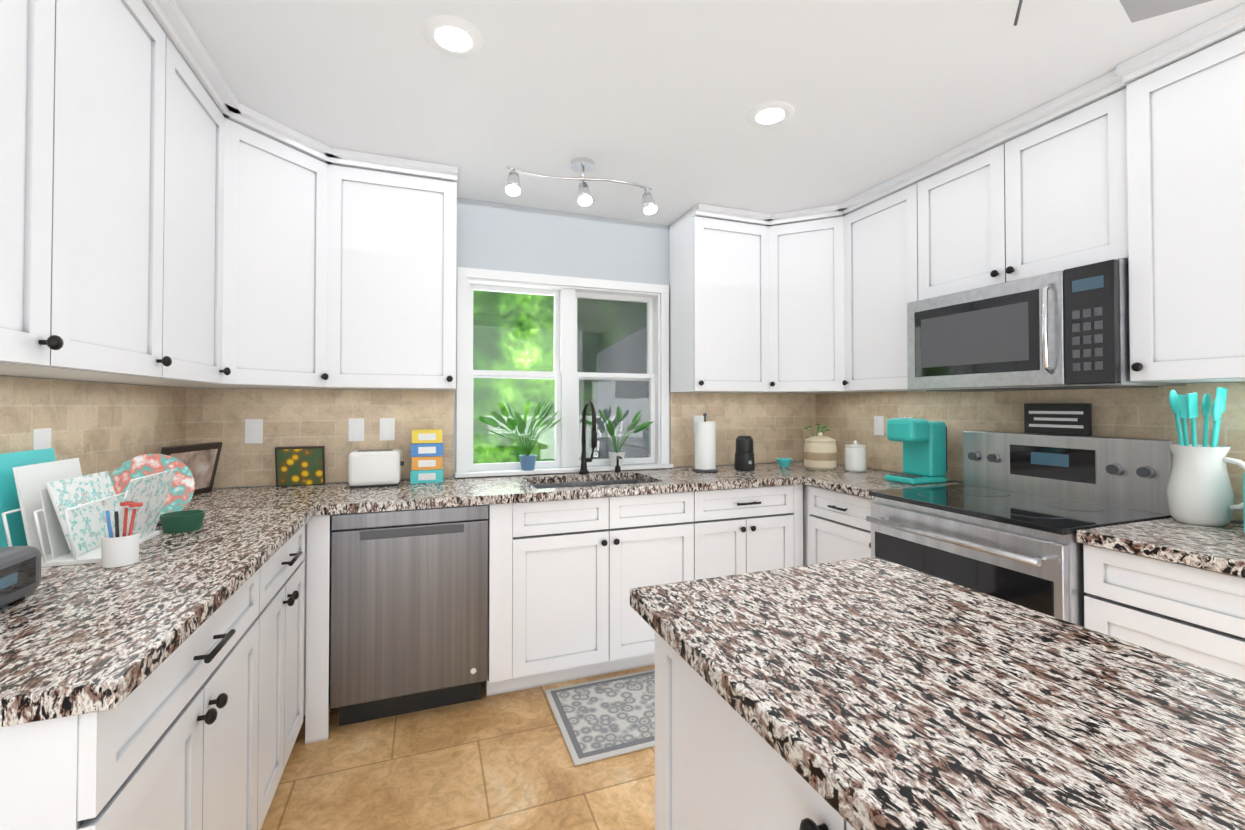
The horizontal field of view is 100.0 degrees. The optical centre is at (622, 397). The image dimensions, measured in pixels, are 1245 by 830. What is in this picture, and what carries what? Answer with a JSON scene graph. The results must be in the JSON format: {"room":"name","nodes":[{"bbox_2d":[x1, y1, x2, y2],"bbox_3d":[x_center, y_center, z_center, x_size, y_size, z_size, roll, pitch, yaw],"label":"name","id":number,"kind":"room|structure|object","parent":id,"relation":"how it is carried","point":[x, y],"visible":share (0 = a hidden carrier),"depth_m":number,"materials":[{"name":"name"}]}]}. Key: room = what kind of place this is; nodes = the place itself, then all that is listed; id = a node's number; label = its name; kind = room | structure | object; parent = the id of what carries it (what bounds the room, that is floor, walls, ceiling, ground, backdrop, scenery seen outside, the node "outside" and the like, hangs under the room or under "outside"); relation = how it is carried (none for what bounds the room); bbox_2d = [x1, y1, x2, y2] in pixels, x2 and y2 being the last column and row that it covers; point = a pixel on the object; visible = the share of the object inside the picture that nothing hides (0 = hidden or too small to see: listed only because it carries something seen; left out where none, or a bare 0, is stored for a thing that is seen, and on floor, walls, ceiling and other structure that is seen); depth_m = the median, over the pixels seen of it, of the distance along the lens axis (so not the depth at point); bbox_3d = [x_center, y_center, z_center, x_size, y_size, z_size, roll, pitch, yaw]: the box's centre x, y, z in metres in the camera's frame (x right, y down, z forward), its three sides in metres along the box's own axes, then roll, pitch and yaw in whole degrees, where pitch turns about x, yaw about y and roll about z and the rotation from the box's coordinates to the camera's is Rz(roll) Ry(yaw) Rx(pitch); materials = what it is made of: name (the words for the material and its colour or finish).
{"room":"kitchen","nodes":[
{"label":"kitchen","id":0,"kind":"room"},
{"bbox_2d":[0,375,177,387],"bbox_3d":[-1.250,0.096,0.182,0.150,2.400,4.600,0,-1,-20],"label":"wall","id":1,"kind":"structure","parent":0,"point":[84,381],"depth_m":1.66,"materials":[{"name":"grey paint"}]},
{"bbox_2d":[0,0,87,375],"bbox_3d":[-1.220,-0.580,0.799,0.328,1.028,0.519,0,-1,-20],"label":"upper cabinet","id":2,"kind":"object","parent":1,"relation":"attached to","point":[44,43],"depth_m":1.02,"materials":[{"name":"grey wood"}]},
{"bbox_2d":[19,0,159,383],"bbox_3d":[-1.371,-0.574,1.205,0.328,1.028,0.583,0,-1,-20],"label":"upper cabinet","id":3,"kind":"object","parent":1,"relation":"attached to","point":[122,158],"depth_m":1.30,"materials":[{"name":"grey wood"}]},
{"bbox_2d":[0,376,187,476],"bbox_3d":[-1.627,0.172,1.427,0.008,0.454,1.998,0,-1,-20],"label":"backsplash","id":4,"kind":"structure","parent":1,"relation":"attached to","point":[98,427],"depth_m":1.71,"materials":[{"name":"tile"}]},
{"bbox_2d":[33,428,51,449],"bbox_3d":[-1.639,0.144,1.477,0.004,0.114,0.070,0,-1,-20],"label":"electrical outlet plate","id":5,"kind":"object","parent":4,"relation":"attached to","point":[41,437],"depth_m":1.47,"materials":[{"name":"white plastic"}]},
{"bbox_2d":[134,0,235,387],"bbox_3d":[-1.513,-0.568,1.639,0.364,1.028,0.566,0,-1,-20],"label":"upper cabinet","id":6,"kind":"object","parent":1,"relation":"attached to","point":[174,212],"depth_m":1.67,"materials":[{"name":"grey wood"}]},
{"bbox_2d":[232,98,343,388],"bbox_3d":[-1.549,-0.561,2.176,0.670,1.028,0.667,0,-1,-20],"label":"upper cabinet","id":7,"kind":"object","parent":1,"relation":"attached to","point":[288,218],"depth_m":2.12,"materials":[{"name":"grey wood"}]},
{"bbox_2d":[261,665,654,829],"bbox_3d":[0.474,1.355,0.806,3.830,0.100,4.900,0,-1,-20],"label":"floor","id":8,"kind":"structure","parent":0,"point":[502,761],"depth_m":1.82,"materials":[{"name":"tile"}]},
{"bbox_2d":[0,557,271,829],"bbox_3d":[-1.159,0.873,1.005,0.598,0.870,0.819,0,-1,-20],"label":"base cabinet","id":9,"kind":"object","parent":8,"relation":"on","point":[199,728],"depth_m":0.97,"materials":[{"name":"grey wood"}]},
{"bbox_2d":[272,525,304,798],"bbox_3d":[-1.370,0.881,1.571,0.598,0.870,0.625,0,-1,-20],"label":"base cabinet","id":10,"kind":"object","parent":8,"relation":"on","point":[288,565],"depth_m":1.73,"materials":[{"name":"grey wood"}]},
{"bbox_2d":[0,483,339,726],"bbox_3d":[-1.340,0.424,1.541,0.628,0.038,1.978,0,-1,-20],"label":"countertop","id":11,"kind":"structure","parent":10,"relation":"on","point":[77,639],"depth_m":1.00,"materials":[{"name":"stone"}]},
{"bbox_2d":[0,546,40,607],"bbox_3d":[-1.251,0.341,0.904,0.274,0.109,0.240,0,-1,-20],"label":"radio","id":12,"kind":"object","parent":11,"relation":"on","point":[20,573],"visible":1,"depth_m":0.99,"materials":[{"name":"grey plastic"}]},
{"bbox_2d":[0,448,176,566],"bbox_3d":[-1.409,0.270,1.380,0.285,0.264,0.300,0,-1,-20],"label":"letter sorter","id":13,"kind":"object","parent":11,"relation":"on","point":[52,510],"visible":0.94,"depth_m":1.31,"materials":[{"name":"white paper"}]},
{"bbox_2d":[101,501,142,567],"bbox_3d":[-1.208,0.328,1.265,0.075,0.144,0.074,0,-1,-20],"label":"pen cup","id":14,"kind":"object","parent":11,"relation":"on","point":[119,549],"visible":0.98,"depth_m":1.25,"materials":[{"name":"white ceramic"}]},
{"bbox_2d":[110,454,194,526],"bbox_3d":[-1.504,0.293,1.674,0.173,0.226,0.149,0,-1,-20],"label":"plate","id":15,"kind":"object","parent":11,"relation":"on","point":[180,494],"visible":0.44,"depth_m":1.70,"materials":[{"name":"multicoloured ceramic"}]},
{"bbox_2d":[159,510,205,532],"bbox_3d":[-1.348,0.380,1.603,0.110,0.050,0.110,0,-1,-20],"label":"bowl","id":16,"kind":"object","parent":11,"relation":"on","point":[182,521],"visible":0.98,"depth_m":1.57,"materials":[{"name":"green ceramic"}]},
{"bbox_2d":[161,442,222,494],"bbox_3d":[-1.796,0.303,2.164,0.063,0.219,0.300,0,-1,-2],"label":"framed photo","id":17,"kind":"object","parent":11,"relation":"on","point":[200,461],"visible":0.64,"depth_m":2.21,"materials":[{"name":"brown wood"}]},
{"bbox_2d":[275,446,325,486],"bbox_3d":[-1.522,0.325,2.472,0.200,0.191,0.053,0,-1,-20],"label":"framed picture","id":18,"kind":"object","parent":11,"relation":"on","point":[299,465],"visible":1,"depth_m":2.46,"materials":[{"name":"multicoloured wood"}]},
{"bbox_2d":[330,505,487,725],"bbox_3d":[-0.956,0.893,2.407,0.596,0.868,0.594,0,-1,-20],"label":"dishwasher","id":19,"kind":"object","parent":8,"relation":"on","point":[409,612],"visible":0.94,"depth_m":2.13,"materials":[{"name":"grey metal"}]},
{"bbox_2d":[303,484,802,743],"bbox_3d":[-0.498,0.894,2.566,2.926,0.870,0.632,0,-1,-20],"label":"base cabinet","id":20,"kind":"object","parent":8,"relation":"on","point":[565,576],"visible":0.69,"depth_m":2.40,"materials":[{"name":"grey wood"}]},
{"bbox_2d":[315,465,801,515],"bbox_3d":[-0.217,0.531,2.677,2.266,0.220,0.628,0,-1,-20],"label":"countertop","id":21,"kind":"structure","parent":20,"relation":"on","point":[342,498],"depth_m":2.46,"materials":[{"name":"stone"}]},
{"bbox_2d":[348,449,403,487],"bbox_3d":[-1.169,0.334,2.492,0.235,0.166,0.150,0,-1,-20],"label":"toaster","id":22,"kind":"object","parent":21,"relation":"on","point":[374,468],"visible":1,"depth_m":2.42,"materials":[{"name":"white plastic"}]},
{"bbox_2d":[410,429,442,483],"bbox_3d":[-0.974,0.290,2.607,0.150,0.258,0.101,0,-1,-20],"label":"boxes","id":23,"kind":"object","parent":21,"relation":"on","point":[426,450],"visible":1,"depth_m":2.56,"materials":[{"name":"multicoloured cardboard"}]},
{"bbox_2d":[579,401,621,473],"bbox_3d":[-0.095,0.219,2.853,0.246,0.406,0.235,0,-1,-20],"label":"faucet","id":24,"kind":"object","parent":21,"relation":"on","point":[584,461],"visible":1,"depth_m":2.89,"materials":[{"name":"brown metal"}]},
{"bbox_2d":[692,413,717,472],"bbox_3d":[0.479,0.256,3.032,0.150,0.337,0.150,0,-1,-20],"label":"paper towel","id":25,"kind":"object","parent":21,"relation":"on","point":[705,446],"visible":1,"depth_m":2.98,"materials":[{"name":"white paper"}]},
{"bbox_2d":[734,436,754,470],"bbox_3d":[0.718,0.324,3.077,0.120,0.202,0.120,0,-1,-20],"label":"coffee grinder","id":26,"kind":"object","parent":21,"relation":"on","point":[744,457],"visible":1,"depth_m":3.03,"materials":[{"name":"black plastic"}]},
{"bbox_2d":[544,669,654,765],"bbox_3d":[0.127,1.319,2.257,0.830,0.011,0.520,0,-1,-20],"label":"rug","id":27,"kind":"object","parent":8,"relation":"on","point":[600,719],"visible":0.62,"depth_m":2.16,"materials":[{"name":"grey fabric"}]},
{"bbox_2d":[630,604,865,829],"bbox_3d":[0.678,0.861,0.190,0.603,0.872,2.110,0,-1,-20],"label":"kitchen island","id":28,"kind":"object","parent":8,"relation":"on","point":[715,769],"depth_m":0.85,"materials":[{"name":"wood"}]},
{"bbox_2d":[630,556,1244,829],"bbox_3d":[0.706,0.406,0.196,0.670,0.038,2.170,0,-1,-20],"label":"island countertop","id":29,"kind":"structure","parent":28,"relation":"on","point":[917,700],"depth_m":0.68,"materials":[{"name":"multicoloured stone"}]},
{"bbox_2d":[803,484,814,565],"bbox_3d":[1.166,0.902,3.153,0.598,0.870,0.691,0,-1,-20],"label":"base cabinet","id":30,"kind":"object","parent":8,"relation":"on","point":[808,491],"depth_m":2.78,"materials":[{"name":"grey wood"}]},
{"bbox_2d":[755,461,962,498],"bbox_3d":[1.226,0.444,2.955,0.628,0.038,1.115,0,-1,-20],"label":"countertop","id":31,"kind":"structure","parent":30,"relation":"on","point":[839,478],"depth_m":2.71,"materials":[{"name":"stone"}]},
{"bbox_2d":[776,458,791,466],"bbox_3d":[1.001,0.402,3.234,0.096,0.050,0.095,0,-1,-20],"label":"bowl","id":32,"kind":"object","parent":31,"relation":"on","point":[784,462],"visible":1,"depth_m":3.20,"materials":[{"name":"teal ceramic"}]},
{"bbox_2d":[804,423,836,470],"bbox_3d":[1.176,0.290,3.109,0.187,0.270,0.187,0,-1,-20],"label":"canister","id":33,"kind":"object","parent":31,"relation":"on","point":[820,451],"visible":1,"depth_m":3.04,"materials":[{"name":"beige ceramic"}]},
{"bbox_2d":[845,440,865,471],"bbox_3d":[1.346,0.336,3.022,0.116,0.177,0.116,0,-1,-20],"label":"canister","id":34,"kind":"object","parent":31,"relation":"on","point":[855,456],"visible":1,"depth_m":2.98,"materials":[{"name":"white ceramic"}]},
{"bbox_2d":[885,417,946,484],"bbox_3d":[1.474,0.258,2.617,0.255,0.322,0.170,0,-1,-20],"label":"coffee maker","id":35,"kind":"object","parent":31,"relation":"on","point":[924,441],"visible":1,"depth_m":2.56,"materials":[{"name":"teal plastic"}]},
{"bbox_2d":[815,487,874,563],"bbox_3d":[1.350,0.895,2.658,0.598,0.870,0.482,0,-1,-20],"label":"base cabinet","id":36,"kind":"object","parent":8,"relation":"on","point":[842,530],"depth_m":2.56,"materials":[{"name":"grey wood"}]},
{"bbox_2d":[866,431,1178,626],"bbox_3d":[1.493,0.737,2.047,0.711,1.170,0.754,0,-1,-20],"label":"range","id":37,"kind":"object","parent":8,"relation":"on","point":[1010,516],"visible":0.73,"depth_m":1.94,"materials":[{"name":"silver metal"}]},
{"bbox_2d":[1024,403,1091,435],"bbox_3d":[1.800,0.088,2.170,0.016,0.128,0.240,0,-1,-20],"label":"sign","id":38,"kind":"object","parent":37,"relation":"on","point":[1061,418],"visible":0.98,"depth_m":2.15,"materials":[{"name":"black plastic"}]},
{"bbox_2d":[1083,544,1244,681],"bbox_3d":[1.870,0.876,1.260,0.598,0.870,0.966,0,-1,-20],"label":"base cabinet","id":39,"kind":"object","parent":8,"relation":"on","point":[1191,614],"depth_m":1.43,"materials":[{"name":"grey wood"}]},
{"bbox_2d":[1077,518,1244,577],"bbox_3d":[1.859,0.420,1.252,0.628,0.038,0.987,0,-1,-20],"label":"countertop","id":40,"kind":"structure","parent":39,"relation":"on","point":[1220,549],"depth_m":1.49,"materials":[{"name":"stone"}]},
{"bbox_2d":[1166,387,1244,525],"bbox_3d":[1.889,0.186,1.678,0.164,0.439,0.209,0,-1,-20],"label":"pitcher","id":41,"kind":"object","parent":40,"relation":"on","point":[1199,490],"visible":1,"depth_m":1.67,"materials":[{"name":"white ceramic"}]},
{"bbox_2d":[1243,472,1244,532],"bbox_3d":[1.964,0.308,1.460,0.232,0.190,0.240,0,-1,-20],"label":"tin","id":42,"kind":"object","parent":40,"relation":"on","point":[1244,497],"visible":1,"depth_m":1.53,"materials":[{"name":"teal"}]},
{"bbox_2d":[195,198,801,488],"bbox_3d":[-0.353,0.136,3.049,3.830,2.400,0.150,0,-1,-20],"label":"wall","id":43,"kind":"structure","parent":0,"point":[503,237],"depth_m":2.97,"materials":[{"name":"grey paint"}]},
{"bbox_2d":[188,388,453,487],"bbox_3d":[-1.421,0.188,2.565,1.128,0.454,0.008,0,-1,-20],"label":"backsplash","id":44,"kind":"structure","parent":43,"relation":"attached to","point":[291,417],"depth_m":2.53,"materials":[{"name":"tile"}]},
{"bbox_2d":[245,419,262,443],"bbox_3d":[-1.724,0.157,2.446,0.070,0.114,0.006,0,-1,-20],"label":"electrical outlet plate","id":45,"kind":"object","parent":44,"relation":"attached to","point":[253,433],"depth_m":2.44,"materials":[{"name":"white plastic"}]},
{"bbox_2d":[348,418,363,440],"bbox_3d":[-1.321,0.160,2.595,0.070,0.114,0.006,0,-1,-20],"label":"electrical outlet plate","id":46,"kind":"object","parent":44,"relation":"attached to","point":[356,425],"depth_m":2.59,"materials":[{"name":"white plastic"}]},
{"bbox_2d":[380,418,394,440],"bbox_3d":[-1.190,0.160,2.644,0.070,0.114,0.006,0,-1,-20],"label":"electrical outlet plate","id":47,"kind":"object","parent":44,"relation":"attached to","point":[387,425],"depth_m":2.64,"materials":[{"name":"white plastic"}]},
{"bbox_2d":[344,150,457,389],"bbox_3d":[-1.109,-0.556,2.501,0.589,1.028,0.364,0,-1,-20],"label":"upper cabinet","id":48,"kind":"object","parent":43,"relation":"attached to","point":[400,214],"depth_m":2.39,"materials":[{"name":"grey wood"}]},
{"bbox_2d":[454,267,672,477],"bbox_3d":[-0.317,-0.134,3.033,1.255,1.111,0.208,0,-1,-20],"label":"window","id":49,"kind":"structure","parent":43,"relation":"in","point":[611,351],"depth_m":3.12,"materials":[{"name":"white wood"}]},
{"bbox_2d":[483,401,561,470],"bbox_3d":[-0.538,0.207,2.828,0.427,0.379,0.200,0,-1,-20],"label":"potted plant","id":50,"kind":"object","parent":49,"relation":"on","point":[527,461],"visible":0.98,"depth_m":2.85,"materials":[{"name":"blue"}]},
{"bbox_2d":[581,405,652,466],"bbox_3d":[-0.011,0.222,3.034,0.450,0.355,0.164,0,-1,-20],"label":"potted plant","id":51,"kind":"object","parent":49,"relation":"on","point":[611,432],"visible":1,"depth_m":3.04,"materials":[{"name":"white"}]},
{"bbox_2d":[669,203,764,392],"bbox_3d":[0.605,-0.548,3.138,0.542,1.028,0.364,0,-1,-20],"label":"upper cabinet","id":52,"kind":"object","parent":43,"relation":"attached to","point":[717,253],"depth_m":3.00,"materials":[{"name":"grey wood"}]},
{"bbox_2d":[670,393,815,466],"bbox_3d":[0.802,0.199,3.392,1.086,0.454,0.008,0,-1,-20],"label":"backsplash","id":53,"kind":"structure","parent":43,"relation":"attached to","point":[775,423],"depth_m":3.39,"materials":[{"name":"tile"}]},
{"bbox_2d":[694,416,703,433],"bbox_3d":[0.478,0.169,3.265,0.070,0.114,0.006,0,-1,-20],"label":"electrical outlet plate","id":54,"kind":"object","parent":53,"relation":"attached to","point":[696,418],"depth_m":3.26,"materials":[{"name":"white plastic"}]},
{"bbox_2d":[175,0,1244,224],"bbox_3d":[0.474,-1.145,0.840,3.830,0.100,4.900,0,-1,-20],"label":"ceiling","id":55,"kind":"structure","parent":0,"point":[661,98],"depth_m":1.79,"materials":[{"name":"white paint"}]},
{"bbox_2d":[422,15,483,56],"bbox_3d":[-0.508,-1.081,1.573,0.180,0.007,0.180,0,-1,-20],"label":"recessed light","id":56,"kind":"object","parent":55,"relation":"in","point":[453,36],"visible":1,"depth_m":1.56,"materials":[{"name":"white plastic"}]},
{"bbox_2d":[505,157,656,214],"bbox_3d":[-0.179,-0.972,2.380,0.708,0.201,0.125,0,-1,-20],"label":"track light","id":57,"kind":"object","parent":55,"relation":"attached to","point":[582,165],"visible":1,"depth_m":2.36,"materials":[{"name":"silver metal"}]},
{"bbox_2d":[746,101,794,127],"bbox_3d":[0.563,-1.075,1.993,0.180,0.007,0.180,0,-1,-20],"label":"recessed light","id":58,"kind":"object","parent":55,"relation":"in","point":[770,114],"visible":1,"depth_m":1.98,"materials":[{"name":"white plastic"}]},
{"bbox_2d":[1014,0,1022,25],"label":"ceiling fan light","id":59,"kind":"object","parent":55,"relation":"hanging from","point":[1020,1],"depth_m":0.80,"materials":[{"name":"grey metal"}]},
{"bbox_2d":[1119,0,1212,22],"label":"blade","id":60,"kind":"object","parent":55,"relation":"hanging from","point":[1137,10],"depth_m":1.19,"materials":[{"name":"grey"}]},
{"bbox_2d":[825,381,1244,522],"bbox_3d":[2.199,0.114,1.464,0.150,2.400,4.600,0,-1,-20],"label":"wall","id":61,"kind":"structure","parent":0,"point":[962,481],"depth_m":2.93,"materials":[{"name":"grey paint"}]},
{"bbox_2d":[765,202,844,393],"bbox_3d":[1.129,-0.547,3.171,0.669,1.028,0.669,0,-1,-20],"label":"upper cabinet","id":62,"kind":"object","parent":61,"relation":"attached to","point":[805,248],"depth_m":3.00,"materials":[{"name":"grey wood"}]},
{"bbox_2d":[845,163,928,392],"bbox_3d":[1.453,-0.553,2.737,0.364,1.028,0.576,0,-1,-20],"label":"upper cabinet","id":63,"kind":"object","parent":61,"relation":"attached to","point":[887,224],"depth_m":2.66,"materials":[{"name":"grey wood"}]},
{"bbox_2d":[929,79,1096,297],"bbox_3d":[1.689,-0.766,2.157,0.328,0.619,0.800,0,-1,-20],"label":"upper cabinet","id":64,"kind":"object","parent":61,"relation":"attached to","point":[1017,200],"depth_m":2.05,"materials":[{"name":"grey wood"}]},
{"bbox_2d":[907,258,1185,391],"bbox_3d":[1.624,-0.241,2.125,0.447,0.416,0.790,0,-1,-20],"label":"microwave","id":65,"kind":"object","parent":64,"relation":"attached to","point":[1067,329],"visible":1,"depth_m":1.94,"materials":[{"name":"silver metal"}]},
{"bbox_2d":[816,382,1244,521],"bbox_3d":[1.827,0.184,2.231,0.008,0.454,2.898,0,-1,-20],"label":"backsplash","id":66,"kind":"structure","parent":61,"relation":"attached to","point":[1145,413],"depth_m":2.41,"materials":[{"name":"tile"}]},
{"bbox_2d":[874,416,883,435],"bbox_3d":[1.508,0.166,3.073,0.004,0.114,0.070,0,-1,-20],"label":"electrical outlet plate","id":67,"kind":"object","parent":66,"relation":"attached to","point":[878,420],"depth_m":3.07,"materials":[{"name":"white plastic"}]},
{"bbox_2d":[1097,3,1244,382],"bbox_3d":[1.917,-0.570,1.511,0.348,1.028,0.683,0,-1,-20],"label":"upper cabinet","id":68,"kind":"object","parent":61,"relation":"attached to","point":[1138,162],"depth_m":1.60,"materials":[{"name":"grey wood"}]},
{"label":"outside","id":69,"kind":"structure","parent":0,"visible":0},
{"bbox_2d":[473,290,554,463],"bbox_3d":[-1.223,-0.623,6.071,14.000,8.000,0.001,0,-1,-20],"label":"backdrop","id":70,"kind":"structure","parent":69,"point":[497,446],"depth_m":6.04,"materials":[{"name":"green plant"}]}
]}

